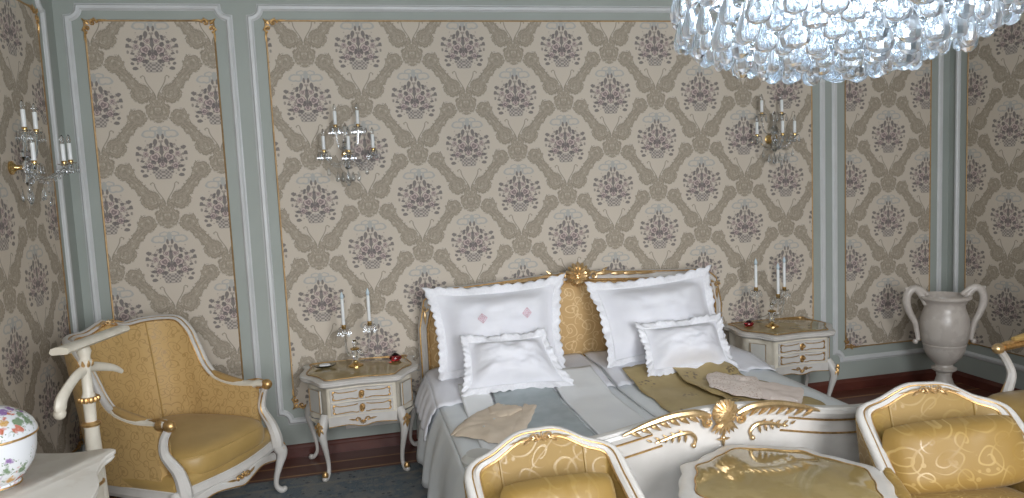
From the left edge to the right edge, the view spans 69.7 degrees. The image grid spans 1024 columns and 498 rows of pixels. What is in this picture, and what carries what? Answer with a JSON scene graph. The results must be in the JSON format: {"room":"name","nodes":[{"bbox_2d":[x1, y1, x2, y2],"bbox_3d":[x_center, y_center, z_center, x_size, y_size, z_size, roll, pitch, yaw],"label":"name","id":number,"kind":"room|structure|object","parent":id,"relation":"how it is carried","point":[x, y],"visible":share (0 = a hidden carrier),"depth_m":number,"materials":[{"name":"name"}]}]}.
{"room":"historic interior","nodes":[
{"label":"historic interior","id":0,"kind":"room"},
{"bbox_2d":[0,0,84,452],"bbox_3d":[-1.910,-0.027,1.437,0.104,3.250,5.742,-4,6,-12],"label":"wall","id":1,"kind":"structure","parent":0,"point":[33,307],"depth_m":3.58,"materials":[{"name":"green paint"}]},
{"bbox_2d":[8,100,79,205],"bbox_3d":[-2.153,-0.443,3.431,0.266,0.486,0.303,1,7,35],"label":"wall sconce","id":2,"kind":"object","parent":1,"relation":"attached to","point":[29,156],"visible":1,"depth_m":3.40,"materials":[{"name":"clear glass"}]},
{"bbox_2d":[19,100,26,128],"bbox_3d":[-2.211,-0.605,3.324,0.024,0.140,0.024,-4,6,-12],"label":"candle","id":3,"kind":"object","parent":2,"relation":"on","point":[22,111],"depth_m":3.32,"materials":[{"name":"white wax"}]},
{"bbox_2d":[29,133,36,162],"bbox_3d":[-2.140,-0.448,3.282,0.024,0.140,0.024,-4,6,-12],"label":"candle","id":4,"kind":"object","parent":2,"relation":"on","point":[32,145],"depth_m":3.28,"materials":[{"name":"white wax"}]},
{"bbox_2d":[31,103,38,130],"bbox_3d":[-2.240,-0.616,3.451,0.024,0.140,0.024,-4,6,-12],"label":"candle","id":5,"kind":"object","parent":2,"relation":"on","point":[34,114],"depth_m":3.44,"materials":[{"name":"white wax"}]},
{"bbox_2d":[59,135,66,162],"bbox_3d":[-2.106,-0.465,3.445,0.024,0.140,0.024,-4,6,-12],"label":"candle","id":6,"kind":"object","parent":2,"relation":"on","point":[62,146],"depth_m":3.44,"materials":[{"name":"white wax"}]},
{"bbox_2d":[66,135,72,161],"bbox_3d":[-2.142,-0.485,3.556,0.024,0.140,0.024,-4,6,-12],"label":"candle","id":7,"kind":"object","parent":2,"relation":"on","point":[69,149],"depth_m":3.55,"materials":[{"name":"white wax"}]},
{"bbox_2d":[17,0,85,452],"bbox_3d":[-2.206,-0.005,3.043,0.018,2.513,2.000,-4,6,-12],"label":"trim","id":8,"kind":"structure","parent":1,"relation":"attached to","point":[40,9],"depth_m":3.93,"materials":[{"name":"grey paint"}]},
{"bbox_2d":[51,0,949,444],"bbox_3d":[0.355,-0.460,4.817,6.034,3.250,0.104,-4,6,-12],"label":"wall","id":9,"kind":"structure","parent":0,"point":[508,150],"depth_m":4.59,"materials":[{"name":"beige paper"}]},
{"bbox_2d":[62,3,261,392],"bbox_3d":[-1.989,-0.132,4.253,0.885,2.513,0.018,-4,6,-12],"label":"trim","id":10,"kind":"structure","parent":9,"relation":"attached to","point":[78,7],"depth_m":4.19,"materials":[{"name":"grey wood"}]},
{"bbox_2d":[317,103,380,185],"bbox_3d":[-0.968,-0.617,4.344,0.331,0.486,0.201,-1,6,13],"label":"wall sconce","id":11,"kind":"object","parent":9,"relation":"attached to","point":[347,155],"visible":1,"depth_m":4.35,"materials":[{"name":"clear glass"}]},
{"bbox_2d":[321,129,325,151],"bbox_3d":[-1.107,-0.636,4.312,0.024,0.140,0.024,-4,6,-12],"label":"candle","id":12,"kind":"object","parent":11,"relation":"on","point":[322,131],"depth_m":4.31,"materials":[{"name":"white wax"}]},
{"bbox_2d":[332,104,336,125],"bbox_3d":[-1.045,-0.787,4.334,0.024,0.140,0.024,-4,6,-12],"label":"candle","id":13,"kind":"object","parent":11,"relation":"on","point":[334,108],"depth_m":4.33,"materials":[{"name":"white wax"}]},
{"bbox_2d":[346,129,350,151],"bbox_3d":[-0.953,-0.629,4.276,0.024,0.140,0.024,-4,6,-12],"label":"candle","id":14,"kind":"object","parent":11,"relation":"on","point":[347,131],"depth_m":4.27,"materials":[{"name":"white wax"}]},
{"bbox_2d":[355,103,359,125],"bbox_3d":[-0.919,-0.795,4.362,0.024,0.140,0.024,-4,6,-12],"label":"candle","id":15,"kind":"object","parent":11,"relation":"on","point":[356,106],"depth_m":4.36,"materials":[{"name":"white wax"}]},
{"bbox_2d":[370,128,374,149],"bbox_3d":[-0.830,-0.655,4.374,0.024,0.140,0.024,-4,6,-12],"label":"candle","id":16,"kind":"object","parent":11,"relation":"on","point":[372,131],"depth_m":4.37,"materials":[{"name":"white wax"}]},
{"bbox_2d":[345,416,399,428],"bbox_3d":[-0.874,1.065,4.610,0.340,0.090,0.018,-4,6,-12],"label":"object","id":17,"kind":"object","parent":9,"relation":"attached to","point":[397,421],"visible":0.14,"depth_m":4.61,"materials":[{"name":"beige plastic"}]},
{"bbox_2d":[246,4,825,424],"bbox_3d":[0.364,-0.292,4.775,3.798,2.513,0.018,-4,6,-12],"label":"trim","id":18,"kind":"structure","parent":9,"relation":"attached to","point":[260,8],"depth_m":4.46,"materials":[{"name":"white paint"}]},
{"bbox_2d":[271,369,935,458],"bbox_3d":[0.441,1.122,4.913,5.834,0.078,0.022,-4,6,-12],"label":"baseboard","id":19,"kind":"structure","parent":9,"relation":"attached to","point":[387,439],"depth_m":4.66,"materials":[{"name":"red wood"}]},
{"bbox_2d":[752,94,799,165],"bbox_3d":[1.771,-0.803,4.962,0.352,0.486,0.183,-4,6,-12],"label":"wall sconce","id":20,"kind":"object","parent":9,"relation":"attached to","point":[771,138],"visible":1,"depth_m":4.96,"materials":[{"name":"clear glass"}]},
{"bbox_2d":[755,116,758,133],"bbox_3d":[1.639,-0.829,4.921,0.020,0.126,0.020,-4,6,-12],"label":"candle","id":21,"kind":"object","parent":20,"relation":"on","point":[756,119],"depth_m":4.91,"materials":[{"name":"white wax"}]},
{"bbox_2d":[760,94,762,111],"bbox_3d":[1.677,-0.978,4.937,0.020,0.126,0.020,-4,6,-12],"label":"candle","id":22,"kind":"object","parent":20,"relation":"on","point":[761,97],"depth_m":4.93,"materials":[{"name":"white wax"}]},
{"bbox_2d":[780,94,782,111],"bbox_3d":[1.823,-0.988,4.969,0.020,0.126,0.020,-4,6,-12],"label":"candle","id":23,"kind":"object","parent":20,"relation":"on","point":[781,96],"depth_m":4.96,"materials":[{"name":"white wax"}]},
{"bbox_2d":[781,114,783,132],"bbox_3d":[1.806,-0.835,4.907,0.020,0.126,0.020,-4,6,-12],"label":"candle","id":24,"kind":"object","parent":20,"relation":"on","point":[782,117],"depth_m":4.90,"materials":[{"name":"white wax"}]},
{"bbox_2d":[793,114,795,132],"bbox_3d":[1.907,-0.845,4.960,0.020,0.126,0.020,-4,6,-12],"label":"candle","id":25,"kind":"object","parent":20,"relation":"on","point":[794,117],"depth_m":4.95,"materials":[{"name":"white wax"}]},
{"bbox_2d":[832,19,943,361],"bbox_3d":[2.716,-0.451,5.296,0.917,2.513,0.018,-4,6,-12],"label":"trim","id":26,"kind":"structure","parent":9,"relation":"attached to","point":[836,351],"depth_m":5.32,"materials":[{"name":"grey wood"}]},
{"bbox_2d":[109,379,993,497],"bbox_3d":[1.055,1.433,2.239,6.034,0.080,5.742,-4,6,-12],"label":"floor","id":27,"kind":"structure","parent":0,"point":[390,455],"depth_m":4.45,"materials":[{"name":"brown wood"}]},
{"bbox_2d":[0,448,115,497],"bbox_3d":[-1.526,1.160,2.003,0.671,0.765,1.626,-4,6,-12],"label":"base cabinet","id":28,"kind":"object","parent":27,"relation":"on","point":[77,474],"visible":0.93,"depth_m":2.39,"materials":[{"name":"white wood"}]},
{"bbox_2d":[0,405,38,491],"bbox_3d":[-1.631,0.600,2.305,0.251,0.298,0.251,-4,6,-12],"label":"jar","id":29,"kind":"object","parent":28,"relation":"on","point":[19,428],"visible":1,"depth_m":2.27,"materials":[{"name":"white ceramic"}]},
{"bbox_2d":[61,314,287,497],"bbox_3d":[-1.732,0.868,3.701,0.856,1.017,0.800,-1,6,15],"label":"armchair","id":30,"kind":"object","parent":27,"relation":"on","point":[177,425],"visible":0.94,"depth_m":3.76,"materials":[{"name":"gold fabric"}]},
{"bbox_2d":[159,414,263,473],"bbox_3d":[-1.655,0.974,3.716,0.665,0.177,0.600,-1,6,19],"label":"seat cushion","id":31,"kind":"object","parent":30,"relation":"on","point":[200,443],"depth_m":3.61,"materials":[{"name":"gold fabric"}]},
{"bbox_2d":[210,462,427,497],"bbox_3d":[0.949,1.358,2.614,4.900,0.005,4.030,-4,6,-12],"label":"rug","id":32,"kind":"object","parent":27,"relation":"on","point":[393,481],"visible":0.1,"depth_m":4.04,"materials":[{"name":"grey carpet"}]},
{"bbox_2d":[49,325,129,497],"bbox_3d":[-1.593,0.888,2.896,0.342,1.114,0.368,-7,7,-38],"label":"stand","id":33,"kind":"object","parent":32,"relation":"on","point":[85,364],"visible":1,"depth_m":2.83,"materials":[{"name":"beige paint"}]},
{"bbox_2d":[464,425,644,497],"bbox_3d":[0.194,1.034,2.278,0.711,0.789,0.677,-4,6,-16],"label":"armchair","id":34,"kind":"object","parent":32,"relation":"on","point":[550,461],"visible":1,"depth_m":2.47,"materials":[{"name":"gold fabric"}]},
{"bbox_2d":[500,472,616,497],"bbox_3d":[0.155,0.854,2.366,0.401,0.236,0.175,-4,6,-16],"label":"pillow","id":35,"kind":"object","parent":34,"relation":"on","point":[588,484],"depth_m":2.34,"materials":[{"name":"gold fabric"}]},
{"bbox_2d":[418,262,863,497],"bbox_3d":[0.640,0.699,3.875,2.110,1.092,1.977,-4,6,-12],"label":"double bed","id":36,"kind":"object","parent":32,"relation":"on","point":[654,450],"visible":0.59,"depth_m":3.01,"materials":[{"name":"white paint"}]},
{"bbox_2d":[416,365,653,497],"bbox_3d":[0.101,0.996,3.778,1.114,0.484,1.671,-4,6,-12],"label":"bedspread","id":37,"kind":"object","parent":36,"relation":"on","point":[440,455],"depth_m":3.72,"materials":[{"name":"white fabric"}]},
{"bbox_2d":[451,403,536,443],"bbox_3d":[-0.065,0.827,3.585,0.344,0.057,0.601,-1,6,20],"label":"cloth","id":38,"kind":"object","parent":37,"relation":"on","point":[493,424],"visible":0.95,"depth_m":3.53,"materials":[{"name":"beige fabric"}]},
{"bbox_2d":[414,353,615,440],"bbox_3d":[-0.012,0.844,4.290,1.082,0.249,0.640,-4,6,-12],"label":"sheet","id":39,"kind":"object","parent":37,"relation":"on","point":[433,393],"visible":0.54,"depth_m":4.14,"materials":[{"name":"white fabric"}]},
{"bbox_2d":[422,274,565,380],"bbox_3d":[-0.063,0.468,4.370,0.893,0.560,0.294,-4,6,-12],"label":"pillow","id":40,"kind":"object","parent":39,"relation":"on","point":[497,309],"visible":0.7,"depth_m":4.33,"materials":[{"name":"white fabric"}]},
{"bbox_2d":[459,328,574,396],"bbox_3d":[0.012,0.629,4.106,0.657,0.309,0.274,-4,6,-12],"label":"pillow","id":41,"kind":"object","parent":37,"relation":"on","point":[505,362],"visible":1,"depth_m":4.04,"materials":[{"name":"white fabric"}]},
{"bbox_2d":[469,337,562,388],"bbox_3d":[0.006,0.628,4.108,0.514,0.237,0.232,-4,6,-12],"label":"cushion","id":42,"kind":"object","parent":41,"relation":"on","point":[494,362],"depth_m":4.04,"materials":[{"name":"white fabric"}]},
{"bbox_2d":[493,387,595,436],"bbox_3d":[0.145,0.805,3.589,0.365,0.071,1.295,-4,6,-12],"label":"cloth","id":43,"kind":"object","parent":37,"relation":"on","point":[550,410],"visible":0.45,"depth_m":3.78,"materials":[{"name":"fabric"}]},
{"bbox_2d":[585,356,848,416],"bbox_3d":[1.192,0.939,4.022,1.108,0.471,1.671,-4,6,-12],"label":"bedspread","id":44,"kind":"object","parent":36,"relation":"on","point":[633,392],"visible":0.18,"depth_m":3.97,"materials":[{"name":"white fabric"}]},
{"bbox_2d":[622,364,724,412],"bbox_3d":[0.970,0.749,3.777,0.485,0.069,1.264,-4,6,-12],"label":"cloth","id":45,"kind":"object","parent":44,"relation":"on","point":[671,392],"visible":0.37,"depth_m":3.94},
{"bbox_2d":[673,361,825,404],"bbox_3d":[1.227,0.712,3.828,0.462,0.072,1.215,-4,6,-12],"label":"cloth","id":46,"kind":"object","parent":45,"relation":"on","point":[695,376],"visible":0.24,"depth_m":4.09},
{"bbox_2d":[634,312,739,376],"bbox_3d":[1.025,0.562,4.318,0.609,0.294,0.272,-4,6,-12],"label":"pillow","id":47,"kind":"object","parent":46,"relation":"on","point":[695,342],"visible":0.99,"depth_m":4.25,"materials":[{"name":"white fabric"}]},
{"bbox_2d":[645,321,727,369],"bbox_3d":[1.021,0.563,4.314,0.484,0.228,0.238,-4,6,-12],"label":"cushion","id":48,"kind":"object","parent":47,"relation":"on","point":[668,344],"depth_m":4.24,"materials":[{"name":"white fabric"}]},
{"bbox_2d":[706,372,803,403],"bbox_3d":[1.247,0.711,3.828,0.593,0.028,0.401,2,7,37],"label":"nightdress","id":49,"kind":"object","parent":46,"relation":"on","point":[737,385],"visible":0.98,"depth_m":3.77,"materials":[{"name":"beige fabric"}]},
{"bbox_2d":[583,344,776,386],"bbox_3d":[1.007,0.687,4.509,0.981,0.070,0.640,-4,6,-12],"label":"sheet","id":50,"kind":"object","parent":44,"relation":"on","point":[747,361],"visible":0.27,"depth_m":4.38,"materials":[{"name":"white fabric"}]},
{"bbox_2d":[584,264,725,367],"bbox_3d":[0.923,0.410,4.574,0.872,0.549,0.324,-4,6,-17],"label":"pillow","id":51,"kind":"object","parent":50,"relation":"on","point":[681,296],"visible":0.68,"depth_m":4.50,"materials":[{"name":"white fabric"}]},
{"bbox_2d":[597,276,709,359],"bbox_3d":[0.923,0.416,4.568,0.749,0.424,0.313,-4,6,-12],"label":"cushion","id":52,"kind":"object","parent":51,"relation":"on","point":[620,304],"depth_m":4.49,"materials":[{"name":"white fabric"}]},
{"bbox_2d":[678,444,897,497],"bbox_3d":[0.954,1.074,2.575,0.701,0.549,0.701,-7,7,-39],"label":"coffee table","id":53,"kind":"object","parent":32,"relation":"on","point":[730,471],"visible":1,"depth_m":2.59,"materials":[{"name":"gold paint"}]},
{"bbox_2d":[855,381,1023,497],"bbox_3d":[1.612,0.939,2.581,0.746,0.789,0.677,-2,6,2],"label":"armchair","id":54,"kind":"object","parent":32,"relation":"on","point":[929,439],"visible":0.98,"depth_m":2.62,"materials":[{"name":"gold fabric"}]},
{"bbox_2d":[882,415,1023,493],"bbox_3d":[1.607,0.748,2.667,0.508,0.267,0.198,-2,6,2],"label":"pillow","id":55,"kind":"object","parent":54,"relation":"on","point":[977,454],"depth_m":2.60,"materials":[{"name":"gold fabric"}]},
{"bbox_2d":[911,486,1023,497],"bbox_3d":[1.609,0.937,2.516,0.536,0.152,0.495,-2,6,2],"label":"seat cushion","id":56,"kind":"object","parent":54,"relation":"on","point":[970,491],"depth_m":2.59,"materials":[{"name":"gold fabric"}]},
{"bbox_2d":[987,333,1023,422],"bbox_3d":[2.795,0.645,3.578,0.764,1.066,0.688,-4,6,-18],"label":"armchair","id":57,"kind":"object","parent":32,"relation":"on","point":[1013,399],"visible":0.52,"depth_m":3.80,"materials":[{"name":"white paint"}]},
{"bbox_2d":[299,355,417,481],"bbox_3d":[-0.881,0.986,4.345,0.686,0.581,0.494,-4,6,-12],"label":"bedside table","id":58,"kind":"object","parent":27,"relation":"on","point":[379,390],"visible":0.99,"depth_m":4.16,"materials":[{"name":"beige paint"}]},
{"bbox_2d":[314,362,335,367],"bbox_3d":[-1.112,0.694,4.367,0.132,0.019,0.096,-4,6,-12],"label":"glass dish","id":59,"kind":"object","parent":58,"relation":"on","point":[321,365],"visible":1,"depth_m":4.36,"materials":[{"name":"clear glass"}]},
{"bbox_2d":[337,288,376,367],"bbox_3d":[-0.920,0.464,4.358,0.232,0.462,0.093,-4,6,-12],"label":"candelabrum","id":60,"kind":"object","parent":58,"relation":"on","point":[355,351],"visible":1,"depth_m":4.35,"materials":[{"name":"gold metal"}]},
{"bbox_2d":[340,292,344,324],"bbox_3d":[-0.997,0.350,4.322,0.022,0.201,0.022,-4,6,-12],"label":"candle","id":61,"kind":"object","parent":60,"relation":"on","point":[341,295],"depth_m":4.32,"materials":[{"name":"white wax"}]},
{"bbox_2d":[366,288,370,320],"bbox_3d":[-0.851,0.330,4.353,0.022,0.201,0.022,-4,6,-12],"label":"candle","id":62,"kind":"object","parent":60,"relation":"on","point":[367,291],"depth_m":4.35,"materials":[{"name":"white wax"}]},
{"bbox_2d":[389,353,401,360],"bbox_3d":[-0.708,0.652,4.465,0.078,0.046,0.068,-6,6,-30],"label":"glass jar","id":63,"kind":"object","parent":58,"relation":"on","point":[395,356],"visible":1,"depth_m":4.44,"materials":[{"name":"red glass"}]},
{"bbox_2d":[723,316,839,395],"bbox_3d":[1.831,0.803,4.946,0.686,0.581,0.494,-4,6,-12],"label":"bedside table","id":64,"kind":"object","parent":27,"relation":"on","point":[800,345],"visible":0.74,"depth_m":4.76,"materials":[{"name":"beige paint"}]},
{"bbox_2d":[744,320,753,326],"bbox_3d":[1.601,0.499,4.967,0.070,0.041,0.061,-6,6,-30],"label":"glass jar","id":65,"kind":"object","parent":64,"relation":"on","point":[748,323],"visible":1,"depth_m":4.95,"materials":[{"name":"red glass"}]},
{"bbox_2d":[750,257,790,327],"bbox_3d":[1.743,0.287,4.896,0.320,0.467,0.140,-5,6,-22],"label":"candelabrum","id":66,"kind":"object","parent":64,"relation":"on","point":[772,314],"visible":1,"depth_m":4.89,"materials":[{"name":"gold metal"}]},
{"bbox_2d":[754,258,757,290],"bbox_3d":[1.615,0.170,4.870,0.028,0.218,0.027,-4,6,-12],"label":"candle","id":67,"kind":"object","parent":66,"relation":"on","point":[755,262],"depth_m":4.86,"materials":[{"name":"white wax"}]},
{"bbox_2d":[776,263,779,297],"bbox_3d":[1.759,0.207,4.860,0.028,0.233,0.027,-4,6,-12],"label":"candle","id":68,"kind":"object","parent":66,"relation":"on","point":[777,267],"depth_m":4.86,"materials":[{"name":"white wax"}]},
{"bbox_2d":[782,257,786,289],"bbox_3d":[1.835,0.164,4.956,0.028,0.233,0.027,-4,6,-12],"label":"candle","id":69,"kind":"object","parent":66,"relation":"on","point":[784,260],"depth_m":4.95,"materials":[{"name":"white wax"}]},
{"bbox_2d":[903,283,987,385],"bbox_3d":[2.938,0.634,4.995,0.450,0.803,0.320,-5,6,-24],"label":"urn","id":70,"kind":"object","parent":27,"relation":"on","point":[946,329],"visible":0.95,"depth_m":4.92,"materials":[{"name":"white ceramic"}]},
{"bbox_2d":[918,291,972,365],"bbox_3d":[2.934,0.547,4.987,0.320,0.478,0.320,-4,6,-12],"label":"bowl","id":71,"kind":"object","parent":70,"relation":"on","point":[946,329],"depth_m":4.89,"materials":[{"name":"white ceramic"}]},
{"bbox_2d":[947,12,1023,389],"bbox_3d":[3.867,-0.417,2.719,0.104,3.250,5.742,-4,6,-12],"label":"wall","id":72,"kind":"structure","parent":0,"point":[995,148],"depth_m":5.05,"materials":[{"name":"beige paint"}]},
{"bbox_2d":[952,370,1020,393],"bbox_3d":[3.882,1.163,2.859,0.022,0.078,5.542,-4,6,-12],"label":"baseboard","id":73,"kind":"structure","parent":72,"relation":"attached to","point":[994,387],"depth_m":5.25,"materials":[{"name":"red wood"}]},
{"bbox_2d":[953,50,1023,371],"bbox_3d":[3.445,-0.394,4.365,0.018,2.513,2.035,-4,6,-12],"label":"trim","id":74,"kind":"structure","parent":72,"relation":"attached to","point":[958,53],"depth_m":5.29,"materials":[{"name":"grey wood"}]},
{"bbox_3d":[0.902,-1.878,1.917,6.034,0.080,5.742,-4,6,-12],"label":"ceiling","id":75,"kind":"structure","parent":0,"visible":0},
{"bbox_2d":[669,0,1023,85],"bbox_3d":[0.772,-1.111,1.756,0.789,1.400,0.792,-3,6,-6],"label":"crystal chandelier","id":76,"kind":"object","parent":75,"relation":"hanging from","point":[771,41],"visible":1,"depth_m":1.63,"materials":[{"name":"clear glass"}]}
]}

